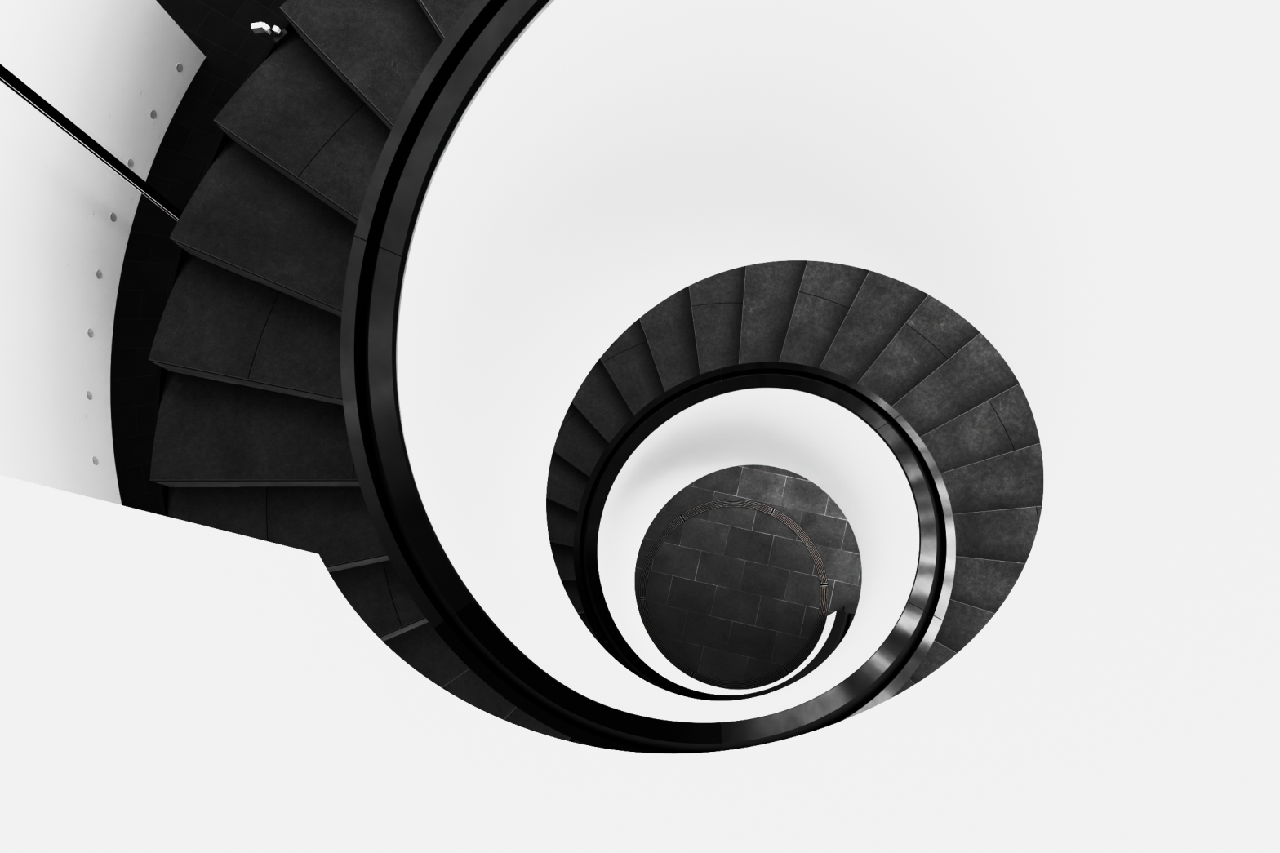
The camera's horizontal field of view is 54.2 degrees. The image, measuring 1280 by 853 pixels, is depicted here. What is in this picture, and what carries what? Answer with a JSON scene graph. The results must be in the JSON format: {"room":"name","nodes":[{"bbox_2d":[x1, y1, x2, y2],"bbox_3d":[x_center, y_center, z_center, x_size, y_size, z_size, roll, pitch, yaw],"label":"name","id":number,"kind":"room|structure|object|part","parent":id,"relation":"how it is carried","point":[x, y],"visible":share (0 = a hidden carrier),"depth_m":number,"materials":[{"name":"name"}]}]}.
{"room":"spiral staircase","nodes":[
{"label":"spiral staircase","id":0,"kind":"room"},
{"bbox_2d":[0,0,205,505],"bbox_3d":[-5.417,-0.606,6.404,2.666,15.500,11.115,-20,78,1],"label":"wall","id":1,"kind":"structure","parent":0,"point":[104,65],"depth_m":13.26,"materials":[{"name":"white paint"}]},
{"bbox_2d":[86,391,92,399],"bbox_3d":[-6.111,-0.344,13.857,0.013,0.130,0.090,-8,78,4],"label":"bolt","id":2,"kind":"object","parent":1,"relation":"attached to","point":[89,395],"depth_m":13.86,"materials":[{"name":"grey metal"}]},
{"bbox_2d":[87,328,93,337],"bbox_3d":[-6.158,-1.048,13.993,0.012,0.130,0.090,-2,79,5],"label":"bolt","id":3,"kind":"object","parent":1,"relation":"attached to","point":[90,332],"depth_m":13.99,"materials":[{"name":"grey metal"}]},
{"bbox_3d":[-6.159,-1.048,13.993,0.012,0.108,0.075,-2,79,5],"label":"plate","id":4,"kind":"part","parent":3,"relation":"part of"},
{"bbox_2d":[92,456,98,464],"bbox_3d":[-5.986,0.377,13.724,0.013,0.130,0.090,-13,78,2],"label":"bolt","id":5,"kind":"object","parent":1,"relation":"attached to","point":[95,460],"depth_m":13.72,"materials":[{"name":"silver metal"}]},
{"bbox_3d":[-5.987,0.377,13.724,0.012,0.108,0.075,-13,78,2],"label":"plate","id":6,"kind":"part","parent":5,"relation":"part of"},
{"bbox_2d":[96,270,102,278],"bbox_3d":[-6.132,-1.726,14.159,0.012,0.130,0.090,4,79,6],"label":"bolt","id":7,"kind":"object","parent":1,"relation":"attached to","point":[99,273],"depth_m":14.16,"materials":[{"name":"grey metal"}]},
{"bbox_3d":[-6.133,-1.726,14.159,0.012,0.108,0.075,4,79,6],"label":"plate","id":8,"kind":"part","parent":7,"relation":"part of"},
{"bbox_2d":[110,213,115,221],"bbox_3d":[-6.039,-2.400,14.317,0.012,0.130,0.090,9,80,7],"label":"bolt","id":9,"kind":"object","parent":1,"relation":"attached to","point":[113,216],"depth_m":14.31,"materials":[{"name":"grey metal"}]},
{"bbox_3d":[-6.040,-2.400,14.317,0.012,0.108,0.075,9,80,7],"label":"plate","id":10,"kind":"part","parent":9,"relation":"part of","materials":[{"name":"grey metal"}]},
{"bbox_2d":[127,159,133,167],"bbox_3d":[-5.889,-3.043,14.439,0.013,0.130,0.090,15,80,8],"label":"bolt","id":11,"kind":"object","parent":1,"relation":"attached to","point":[130,162],"depth_m":14.44,"materials":[{"name":"grey metal"}]},
{"bbox_3d":[-5.890,-3.043,14.439,0.012,0.108,0.075,14,80,8],"label":"plate","id":12,"kind":"part","parent":11,"relation":"part of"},
{"bbox_2d":[150,110,156,118],"bbox_3d":[-5.683,-3.646,14.587,0.013,0.130,0.090,20,81,9],"label":"bolt","id":13,"kind":"object","parent":1,"relation":"attached to","point":[153,113],"depth_m":14.59,"materials":[{"name":"grey metal"}]},
{"bbox_3d":[-5.683,-3.646,14.587,0.012,0.108,0.075,20,81,9],"label":"plate","id":14,"kind":"part","parent":13,"relation":"part of","materials":[{"name":"grey metal"}]},
{"bbox_2d":[176,63,182,71],"bbox_3d":[-5.424,-4.228,14.712,0.013,0.130,0.090,25,82,9],"label":"bolt","id":15,"kind":"object","parent":1,"relation":"attached to","point":[179,67],"depth_m":14.71,"materials":[{"name":"grey metal"}]},
{"bbox_3d":[-5.425,-4.228,14.713,0.012,0.108,0.075,25,82,9],"label":"plate","id":16,"kind":"part","parent":15,"relation":"part of","materials":[{"name":"grey metal"}]},
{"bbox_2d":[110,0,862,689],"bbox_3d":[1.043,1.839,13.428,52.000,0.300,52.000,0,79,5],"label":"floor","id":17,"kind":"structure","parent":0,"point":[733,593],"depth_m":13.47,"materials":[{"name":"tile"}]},
{"bbox_2d":[0,63,182,222],"bbox_3d":[-5.497,-3.354,8.238,0.240,13.000,0.240,38,84,11],"label":"pole","id":18,"kind":"object","parent":17,"relation":"on","point":[7,78],"visible":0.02,"depth_m":11.59,"materials":[{"name":"black metal"}]},
{"bbox_2d":[0,0,1279,852],"bbox_3d":[0.404,0.409,6.250,4.790,14.394,4.790,0,79,5],"label":"spiral staircase","id":19,"kind":"structure","parent":17,"relation":"on","point":[461,295],"depth_m":3.60,"materials":[{"name":"white paint"}]},
{"bbox_2d":[250,22,289,45],"bbox_3d":[-1.378,-1.473,4.651,0.125,0.060,0.063,25,82,9],"label":"spotlight","id":20,"kind":"object","parent":19,"relation":"attached to","point":[259,27],"visible":1,"depth_m":4.64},
{"bbox_3d":[-0.796,0.079,4.184,0.304,0.969,1.163,-5,78,4],"label":"handrail panel","id":21,"kind":"part","parent":19,"relation":"part of","materials":[{"name":"metal"}]},
{"bbox_3d":[-0.431,-0.982,3.524,1.157,1.027,0.287,-35,78,-2],"label":"handrail panel","id":22,"kind":"part","parent":19,"relation":"part of","materials":[{"name":"metal"}]},
{"bbox_3d":[-0.191,1.027,4.689,1.105,0.849,0.288,26,82,10],"label":"handrail panel","id":23,"kind":"part","parent":19,"relation":"part of","materials":[{"name":"metal"}]},
{"bbox_3d":[-0.319,1.087,9.490,0.332,1.028,1.177,0,79,5],"label":"handrail panel","id":24,"kind":"part","parent":19,"relation":"part of","materials":[{"name":"metal"}]},
{"bbox_3d":[0.077,0.024,8.763,1.167,1.095,0.302,-32,78,-2],"label":"handrail panel","id":25,"kind":"part","parent":19,"relation":"part of","materials":[{"name":"metal"}]},
{"bbox_3d":[0.281,2.108,10.212,1.144,1.241,0.304,27,82,10],"label":"handrail panel","id":26,"kind":"part","parent":19,"relation":"part of","materials":[{"name":"metal"}]},
{"bbox_3d":[1.476,2.175,11.264,1.451,1.407,0.398,-39,78,-3],"label":"handrail panel","id":27,"kind":"part","parent":19,"relation":"part of","materials":[{"name":"metal"}]},
{"bbox_3d":[1.005,-0.212,7.706,1.165,1.258,0.292,27,82,10],"label":"handrail panel","id":28,"kind":"part","parent":19,"relation":"part of","materials":[{"name":"metal"}]},
{"bbox_3d":[0.868,1.087,5.415,1.003,1.135,0.701,0,79,5],"label":"handrail panel","id":29,"kind":"part","parent":19,"relation":"part of","materials":[{"name":"metal"}]},
{"bbox_3d":[1.440,0.435,6.484,0.324,1.158,1.177,0,79,5],"label":"handrail panel","id":30,"kind":"part","parent":19,"relation":"part of","materials":[{"name":"metal"}]},
{"bbox_2d":[639,515,684,598],"bbox_3d":[0.188,1.383,13.438,0.204,0.006,0.999,26,82,9],"label":"drain grate","id":31,"kind":"object","parent":17,"relation":"on","point":[679,520],"visible":1,"depth_m":13.45,"materials":[{"name":"metal"}]},
{"bbox_2d":[639,598,693,677],"bbox_3d":[0.237,2.262,13.259,0.204,0.006,1.001,-33,78,-2],"label":"drain grate","id":32,"kind":"object","parent":17,"relation":"on","point":[649,627],"visible":0.91,"depth_m":13.26,"materials":[{"name":"metal"}]},
{"bbox_2d":[680,498,773,520],"bbox_3d":[0.936,0.886,13.470,1.004,0.006,0.206,-4,78,4],"label":"drain grate","id":33,"kind":"object","parent":17,"relation":"on","point":[692,512],"visible":1,"depth_m":13.48,"materials":[{"name":"metal"}]},
{"bbox_2d":[691,666,787,688],"bbox_3d":[1.043,2.647,13.110,1.019,0.006,0.210,-4,78,4],"label":"drain grate","id":34,"kind":"object","parent":17,"relation":"on","point":[771,677],"visible":0.92,"depth_m":13.10,"materials":[{"name":"metal"}]},
{"bbox_2d":[770,508,827,585],"bbox_3d":[1.736,1.258,13.325,0.200,0.006,0.984,-34,78,-2],"label":"drain grate","id":35,"kind":"object","parent":17,"relation":"on","point":[775,513],"visible":1,"depth_m":13.33,"materials":[{"name":"metal"}]},
{"bbox_2d":[783,584,828,672],"bbox_3d":[1.797,2.136,13.145,0.209,0.006,1.016,25,82,9],"label":"drain grate","id":36,"kind":"object","parent":17,"relation":"on","point":[820,623],"visible":1,"depth_m":13.13,"materials":[{"name":"metal"}]}
]}

